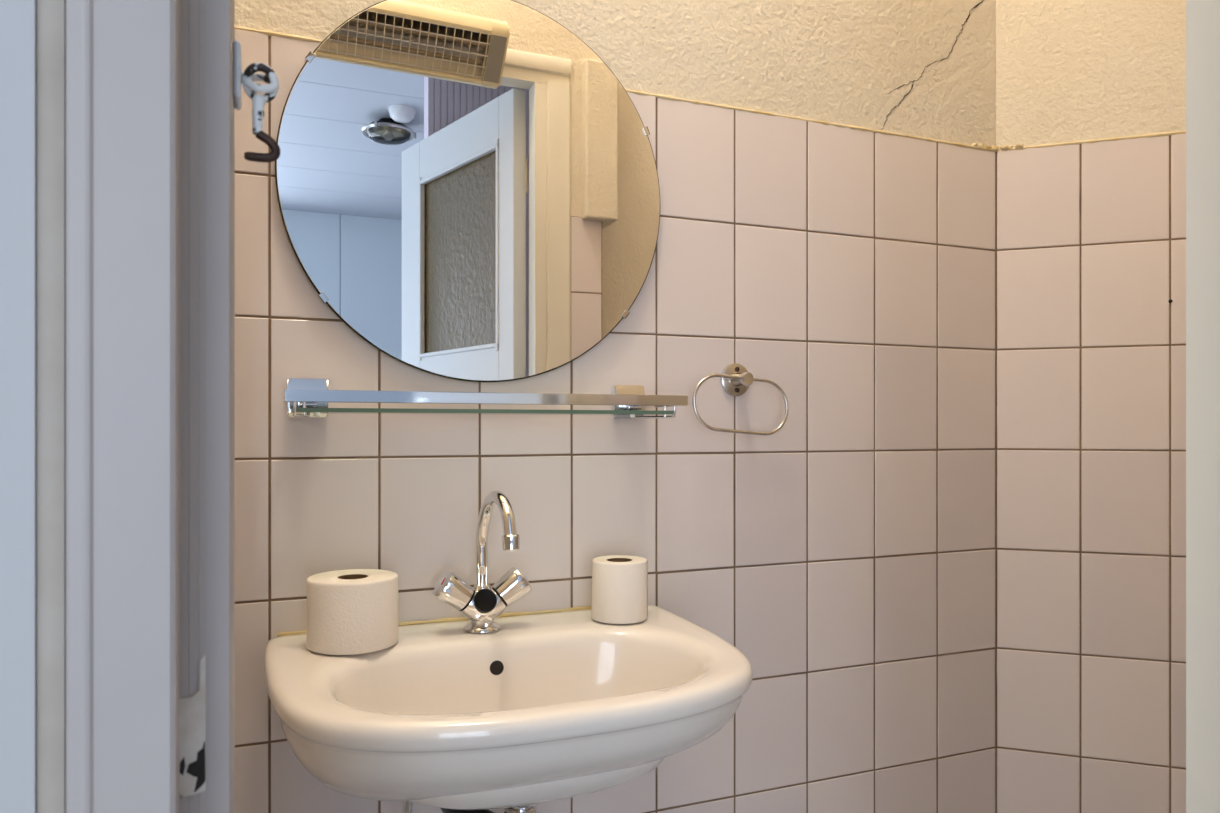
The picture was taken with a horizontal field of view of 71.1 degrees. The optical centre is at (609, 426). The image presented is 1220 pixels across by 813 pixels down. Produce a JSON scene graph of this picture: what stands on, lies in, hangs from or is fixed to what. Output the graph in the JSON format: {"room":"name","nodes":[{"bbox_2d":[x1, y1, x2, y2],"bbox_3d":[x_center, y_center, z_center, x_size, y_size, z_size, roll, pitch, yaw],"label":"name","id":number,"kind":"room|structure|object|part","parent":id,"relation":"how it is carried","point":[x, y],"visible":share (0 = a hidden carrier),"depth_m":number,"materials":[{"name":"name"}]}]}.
{"room":"bathroom","nodes":[
{"label":"bathroom","id":0,"kind":"room"},
{"bbox_2d":[0,0,36,812],"bbox_3d":[-0.883,-0.122,0.033,1.470,2.500,0.052,0,0,-22],"label":"wall","id":1,"kind":"structure","parent":0,"point":[18,18],"depth_m":0.28,"materials":[{"name":"grey paint"}]},
{"bbox_2d":[235,0,995,812],"bbox_3d":[-0.079,-0.647,1.424,1.910,3.550,0.122,0,0,-22],"label":"wall","id":2,"kind":"structure","parent":0,"point":[827,228],"depth_m":1.50,"materials":[{"name":"tile"}]},
{"bbox_2d":[405,801,412,812],"bbox_3d":[-0.299,0.666,1.235,0.047,0.369,0.065,0,0,-22],"label":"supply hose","id":3,"kind":"object","parent":2,"relation":"attached to","point":[409,805],"visible":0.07,"depth_m":1.21,"materials":[{"name":"silver metal"}]},
{"bbox_2d":[275,0,659,381],"bbox_3d":[-0.193,-0.365,1.304,0.594,0.594,0.016,0,0,-22],"label":"wall mirror","id":4,"kind":"object","parent":2,"relation":"attached to","point":[469,187],"visible":1,"depth_m":1.29,"materials":[{"name":"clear mirror"}]},
{"bbox_2d":[282,378,687,418],"bbox_3d":[-0.172,-0.041,1.248,0.572,0.056,0.134,0,0,-22],"label":"glass shelf","id":5,"kind":"object","parent":2,"relation":"attached to","point":[302,397],"visible":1,"depth_m":1.19,"materials":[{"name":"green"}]},
{"bbox_3d":[-0.175,-0.022,1.245,0.544,0.006,0.116,0,0,-22],"label":"glass plate","id":6,"kind":"part","parent":5,"relation":"part of","materials":[{"name":"clear glass"}]},
{"bbox_3d":[-0.167,-0.040,1.236,0.572,0.016,0.108,0,0,-22],"label":"rail","id":7,"kind":"part","parent":5,"relation":"part of","materials":[{"name":"silver metal"}]},
{"bbox_2d":[441,803,540,812],"bbox_3d":[-0.201,0.586,1.197,0.100,0.214,0.288,0,0,-43],"label":"trap","id":8,"kind":"object","parent":2,"relation":"attached to","point":[532,808],"visible":0.16,"depth_m":1.12,"materials":[{"name":"silver metal"}]},
{"bbox_2d":[264,605,752,809],"bbox_3d":[-0.117,0.382,1.094,0.605,0.188,0.467,0,0,-22],"label":"basin","id":9,"kind":"object","parent":2,"relation":"attached to","point":[544,706],"visible":0.96,"depth_m":0.97,"materials":[{"name":"white ceramic"}]},
{"bbox_2d":[306,569,398,654],"bbox_3d":[-0.344,0.245,1.142,0.118,0.090,0.119,0,0,-22],"label":"toilet paper roll","id":10,"kind":"object","parent":9,"relation":"on","point":[350,611],"visible":1,"depth_m":1.09,"materials":[{"name":"beige paper"}]},
{"bbox_2d":[433,491,531,632],"bbox_3d":[-0.164,0.189,1.179,0.141,0.204,0.164,0,0,-22],"label":"mixer tap","id":11,"kind":"object","parent":9,"relation":"on","point":[481,604],"visible":1,"depth_m":1.21,"materials":[{"name":"silver metal"}]},
{"bbox_3d":[-0.221,0.232,1.208,0.056,0.055,0.042,0,0,-22],"label":"handle","id":12,"kind":"part","parent":11,"relation":"part of","materials":[{"name":"silver metal"}]},
{"bbox_3d":[-0.158,0.162,1.174,0.019,0.150,0.143,0,0,-26],"label":"spout","id":13,"kind":"part","parent":11,"relation":"part of","materials":[{"name":"silver metal"}]},
{"bbox_3d":[-0.142,0.232,1.240,0.056,0.055,0.042,0,0,-22],"label":"handle","id":14,"kind":"part","parent":11,"relation":"part of","materials":[{"name":"silver metal"}]},
{"bbox_2d":[591,555,647,623],"bbox_3d":[0.018,0.246,1.298,0.092,0.089,0.086,0,0,-22],"label":"toilet paper roll","id":15,"kind":"object","parent":9,"relation":"on","point":[619,582],"visible":1,"depth_m":1.26,"materials":[{"name":"beige paper"}]},
{"bbox_2d":[692,363,788,435],"bbox_3d":[0.215,-0.048,1.456,0.186,0.125,0.046,0,0,-22],"label":"towel ring","id":16,"kind":"object","parent":2,"relation":"attached to","point":[736,379],"visible":1,"depth_m":1.46,"materials":[{"name":"silver metal"}]},
{"bbox_3d":[0.226,-0.081,1.458,0.024,0.024,0.040,0,0,-22],"label":"post","id":17,"kind":"part","parent":16,"relation":"part of","materials":[{"name":"silver metal"}]},
{"bbox_2d":[972,0,1185,812],"bbox_3d":[1.477,-0.647,1.524,1.551,3.550,0.161,0,0,18],"label":"wall","id":18,"kind":"structure","parent":0,"point":[1090,148],"depth_m":1.65,"materials":[{"name":"tile"}]},
{"bbox_3d":[0.849,-0.647,0.765,3.270,3.550,0.178,0,0,-22],"label":"wall","id":19,"kind":"structure","parent":0,"visible":0},
{"bbox_2d":[37,0,1219,812],"bbox_3d":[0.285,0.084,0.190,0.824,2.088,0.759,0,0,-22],"label":"door frame","id":20,"kind":"structure","parent":19,"relation":"in","point":[136,110],"depth_m":0.30,"materials":[{"name":"paint"}]},
{"bbox_2d":[233,40,280,162],"bbox_3d":[-0.161,-0.146,0.389,0.020,0.051,0.019,0,0,-22],"label":"hook","id":21,"kind":"object","parent":20,"relation":"attached to","point":[247,78],"visible":1,"depth_m":0.39,"materials":[{"name":"silver metal"}]}
]}

